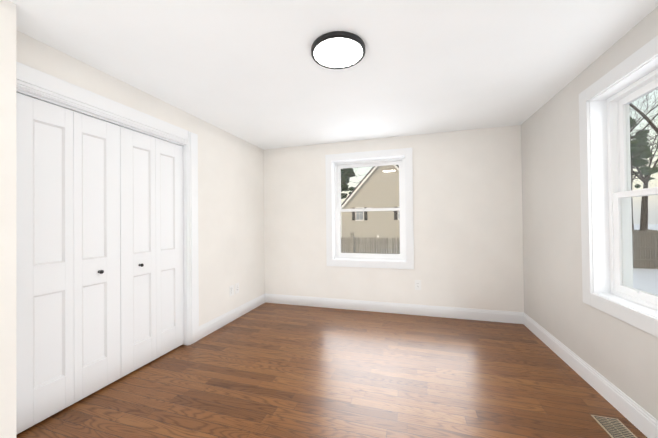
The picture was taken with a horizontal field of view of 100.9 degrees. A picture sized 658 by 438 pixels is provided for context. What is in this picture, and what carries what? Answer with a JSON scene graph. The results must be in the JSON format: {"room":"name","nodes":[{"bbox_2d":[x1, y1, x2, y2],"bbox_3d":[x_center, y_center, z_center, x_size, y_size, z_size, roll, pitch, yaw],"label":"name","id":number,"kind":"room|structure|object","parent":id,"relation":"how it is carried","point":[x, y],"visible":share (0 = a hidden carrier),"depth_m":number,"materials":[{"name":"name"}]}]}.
{"room":"empty bedroom","nodes":[
{"label":"empty bedroom","id":0,"kind":"room"},
{"bbox_2d":[0,0,15,437],"bbox_3d":[-1.927,0.086,0.911,0.260,2.440,1.150,-1,-1,17],"label":"wall","id":1,"kind":"structure","parent":0,"point":[7,218],"depth_m":1.40,"materials":[{"name":"paint"}]},
{"bbox_2d":[16,30,264,325],"bbox_3d":[-1.683,0.097,2.390,0.120,2.440,4.125,-1,-1,17],"label":"wall","id":2,"kind":"structure","parent":0,"point":[231,251],"depth_m":3.21,"materials":[{"name":"paint"}]},
{"bbox_2d":[16,92,120,434],"bbox_3d":[-1.804,0.265,1.923,0.070,2.067,0.644,-1,-1,17],"label":"bifold closet door","id":3,"kind":"structure","parent":2,"relation":"in","point":[68,328],"depth_m":1.87,"materials":[{"name":"white paint"}]},
{"bbox_2d":[16,61,198,344],"bbox_3d":[-1.714,0.194,2.251,0.139,2.244,1.540,-1,-1,17],"label":"trim","id":4,"kind":"structure","parent":2,"relation":"attached to","point":[38,84],"depth_m":2.52,"materials":[{"name":"white paint"}]},
{"bbox_2d":[120,126,183,377],"bbox_3d":[-1.619,0.269,2.543,0.070,2.067,0.644,-1,-1,17],"label":"bifold closet door","id":5,"kind":"structure","parent":2,"relation":"in","point":[151,255],"depth_m":2.49,"materials":[{"name":"white paint"}]},
{"bbox_2d":[199,294,264,339],"bbox_3d":[-1.221,1.254,3.649,0.015,0.140,1.434,-1,-1,17],"label":"baseboard","id":6,"kind":"structure","parent":2,"relation":"attached to","point":[209,327],"depth_m":3.46,"materials":[{"name":"white paint"}]},
{"bbox_2d":[230,285,233,295],"bbox_3d":[-1.263,0.931,3.535,0.009,0.134,0.084,-1,-1,17],"label":"electrical outlet","id":7,"kind":"object","parent":2,"relation":"attached to","point":[231,290],"visible":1,"depth_m":3.53,"materials":[{"name":"white plastic"}]},
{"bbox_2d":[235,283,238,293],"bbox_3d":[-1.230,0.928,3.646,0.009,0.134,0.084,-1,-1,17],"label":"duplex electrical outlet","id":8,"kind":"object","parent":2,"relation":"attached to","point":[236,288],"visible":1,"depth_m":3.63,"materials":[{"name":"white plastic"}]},
{"bbox_2d":[16,303,646,437],"bbox_3d":[-0.195,1.357,1.938,4.597,0.120,4.565,-1,-1,17],"label":"floor","id":9,"kind":"structure","parent":0,"point":[270,370],"depth_m":2.09,"materials":[{"name":"brown wood"}]},
{"bbox_2d":[591,415,636,437],"bbox_3d":[1.725,1.269,1.605,0.140,0.006,0.295,-1,-1,17],"label":"floor vent","id":10,"kind":"object","parent":9,"relation":"in","point":[614,428],"visible":1,"depth_m":1.65,"materials":[{"name":"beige metal"}]},
{"bbox_2d":[9,0,657,149],"bbox_3d":[-0.223,-1.203,1.962,4.597,0.120,4.565,-1,-1,17],"label":"ceiling","id":11,"kind":"structure","parent":0,"point":[253,72],"depth_m":1.91,"materials":[{"name":"paint"}]},
{"bbox_2d":[311,31,364,68],"bbox_3d":[0.062,-1.131,1.843,0.366,0.032,0.366,-1,-1,17],"label":"light","id":12,"kind":"object","parent":11,"relation":"in","point":[338,50],"visible":1,"depth_m":1.80,"materials":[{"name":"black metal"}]},
{"bbox_2d":[264,125,523,311],"bbox_3d":[0.412,0.089,4.032,4.597,2.440,0.220,-1,-1,17],"label":"wall","id":13,"kind":"structure","parent":0,"point":[467,220],"depth_m":3.63,"materials":[{"name":"paint"}]},
{"bbox_2d":[325,148,413,268],"bbox_3d":[0.584,-0.136,3.982,1.236,1.651,0.260,-1,-1,17],"label":"window","id":14,"kind":"structure","parent":13,"relation":"in","point":[335,164],"depth_m":3.94,"materials":[{"name":"white paint"}]},
{"bbox_2d":[265,293,523,323],"bbox_3d":[0.679,1.235,3.823,3.557,0.140,0.015,-1,-1,17],"label":"baseboard","id":15,"kind":"structure","parent":13,"relation":"attached to","point":[462,313],"depth_m":3.72,"materials":[{"name":"white paint"}]},
{"bbox_2d":[415,280,420,289],"bbox_3d":[1.202,0.892,3.672,0.084,0.134,0.009,-1,-1,17],"label":"duplex electrical outlet","id":16,"kind":"object","parent":13,"relation":"attached to","point":[417,284],"visible":1,"depth_m":3.67,"materials":[{"name":"white plastic"}]},
{"bbox_2d":[521,6,657,419],"bbox_3d":[1.856,0.047,1.219,0.220,2.440,4.345,-1,-1,17],"label":"wall","id":17,"kind":"structure","parent":0,"point":[621,355],"depth_m":2.36,"materials":[{"name":"paint"}]},
{"bbox_2d":[523,313,657,437],"bbox_3d":[1.787,1.200,1.347,0.015,0.140,4.125,-1,-1,17],"label":"baseboard","id":18,"kind":"structure","parent":17,"relation":"attached to","point":[640,418],"depth_m":1.96,"materials":[{"name":"white paint"}]},
{"bbox_2d":[579,35,657,336],"bbox_3d":[1.946,-0.173,1.530,0.260,1.651,1.236,-1,-1,17],"label":"window","id":19,"kind":"structure","parent":17,"relation":"in","point":[605,101],"depth_m":1.99,"materials":[{"name":"white paint"}]},
{"label":"outside","id":20,"kind":"structure","parent":0,"visible":0},
{"bbox_2d":[345,224,657,294],"bbox_3d":[21.788,2.817,45.707,200.000,0.300,180.000,-1,-1,17],"label":"snow","id":21,"kind":"object","parent":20,"point":[651,274],"depth_m":11.34,"materials":[{"name":"white snow"}]},
{"bbox_2d":[341,168,354,198],"bbox_3d":[-0.336,-5.075,30.145,7.416,15.776,7.082,-1,-1,17],"label":"tree","id":22,"kind":"object","parent":21,"relation":"on","point":[346,178],"depth_m":31.65,"materials":[{"name":"green plant"}]},
{"bbox_2d":[341,187,354,192],"bbox_3d":[0.114,-7.850,48.946,8.546,21.676,8.536,-1,-1,17],"label":"tree","id":23,"kind":"object","parent":21,"relation":"on","point":[351,188],"depth_m":49.74,"materials":[{"name":"green plant"}]},
{"bbox_2d":[350,232,353,252],"bbox_3d":[0.927,1.549,10.752,0.160,2.035,0.120,-1,-1,17],"label":"gate post","id":24,"kind":"object","parent":21,"relation":"on","point":[352,239],"depth_m":10.71,"materials":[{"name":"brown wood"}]},
{"bbox_2d":[341,237,399,253],"bbox_3d":[-0.022,1.641,11.168,16.000,1.880,0.126,-1,-1,17],"label":"fence","id":25,"kind":"object","parent":21,"relation":"on","point":[378,243],"depth_m":10.60,"materials":[{"name":"brown wood"}]},
{"bbox_2d":[341,165,399,249],"bbox_3d":[6.382,-1.830,28.404,8.808,9.004,10.430,-1,-1,17],"label":"neighbor house","id":26,"kind":"structure","parent":21,"relation":"on","point":[391,200],"depth_m":23.89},
{"bbox_2d":[629,101,657,133],"bbox_3d":[24.978,-9.969,18.263,23.558,24.806,17.681,-1,-1,17],"label":"tree","id":27,"kind":"object","parent":21,"relation":"on","point":[650,123],"depth_m":20.25,"materials":[{"name":"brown plant"}]},
{"bbox_2d":[629,89,657,199],"bbox_3d":[28.262,-11.179,26.876,18.954,27.322,22.377,-1,-1,17],"label":"tree","id":28,"kind":"object","parent":21,"relation":"on","point":[640,131],"depth_m":26.15,"materials":[{"name":"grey plant"}]},
{"bbox_2d":[633,142,653,187],"bbox_3d":[53.248,-8.738,49.509,8.522,22.306,9.233,-1,-1,17],"label":"tree","id":29,"kind":"object","parent":21,"relation":"on","point":[638,186],"depth_m":47.26,"materials":[{"name":"green plant"}]},
{"bbox_2d":[629,95,657,230],"bbox_3d":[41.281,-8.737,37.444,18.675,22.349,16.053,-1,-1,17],"label":"tree","id":30,"kind":"object","parent":21,"relation":"on","point":[642,220],"depth_m":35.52,"materials":[{"name":"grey plant"}]},
{"bbox_2d":[630,117,657,176],"bbox_3d":[33.224,-7.602,32.001,7.493,20.151,7.705,-1,-1,17],"label":"tree","id":31,"kind":"object","parent":21,"relation":"on","point":[640,151],"depth_m":29.94,"materials":[{"name":"green plant"}]},
{"bbox_2d":[631,125,657,230],"bbox_3d":[47.348,-9.041,45.561,23.473,22.971,18.998,-1,-1,17],"label":"tree","id":32,"kind":"object","parent":21,"relation":"on","point":[632,201],"depth_m":42.97,"materials":[{"name":"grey plant"}]},
{"bbox_2d":[631,90,657,165],"bbox_3d":[44.137,-8.432,39.910,19.316,21.726,14.955,-1,-1,17],"label":"tree","id":33,"kind":"object","parent":21,"relation":"on","point":[646,122],"depth_m":38.60,"materials":[{"name":"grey plant"}]},
{"bbox_2d":[632,229,657,268],"bbox_3d":[22.699,1.366,11.248,26.500,1.940,0.170,-1,-1,17],"label":"fence","id":34,"kind":"object","parent":21,"relation":"on","point":[639,249],"depth_m":13.34,"materials":[{"name":"brown wood"}]}
]}

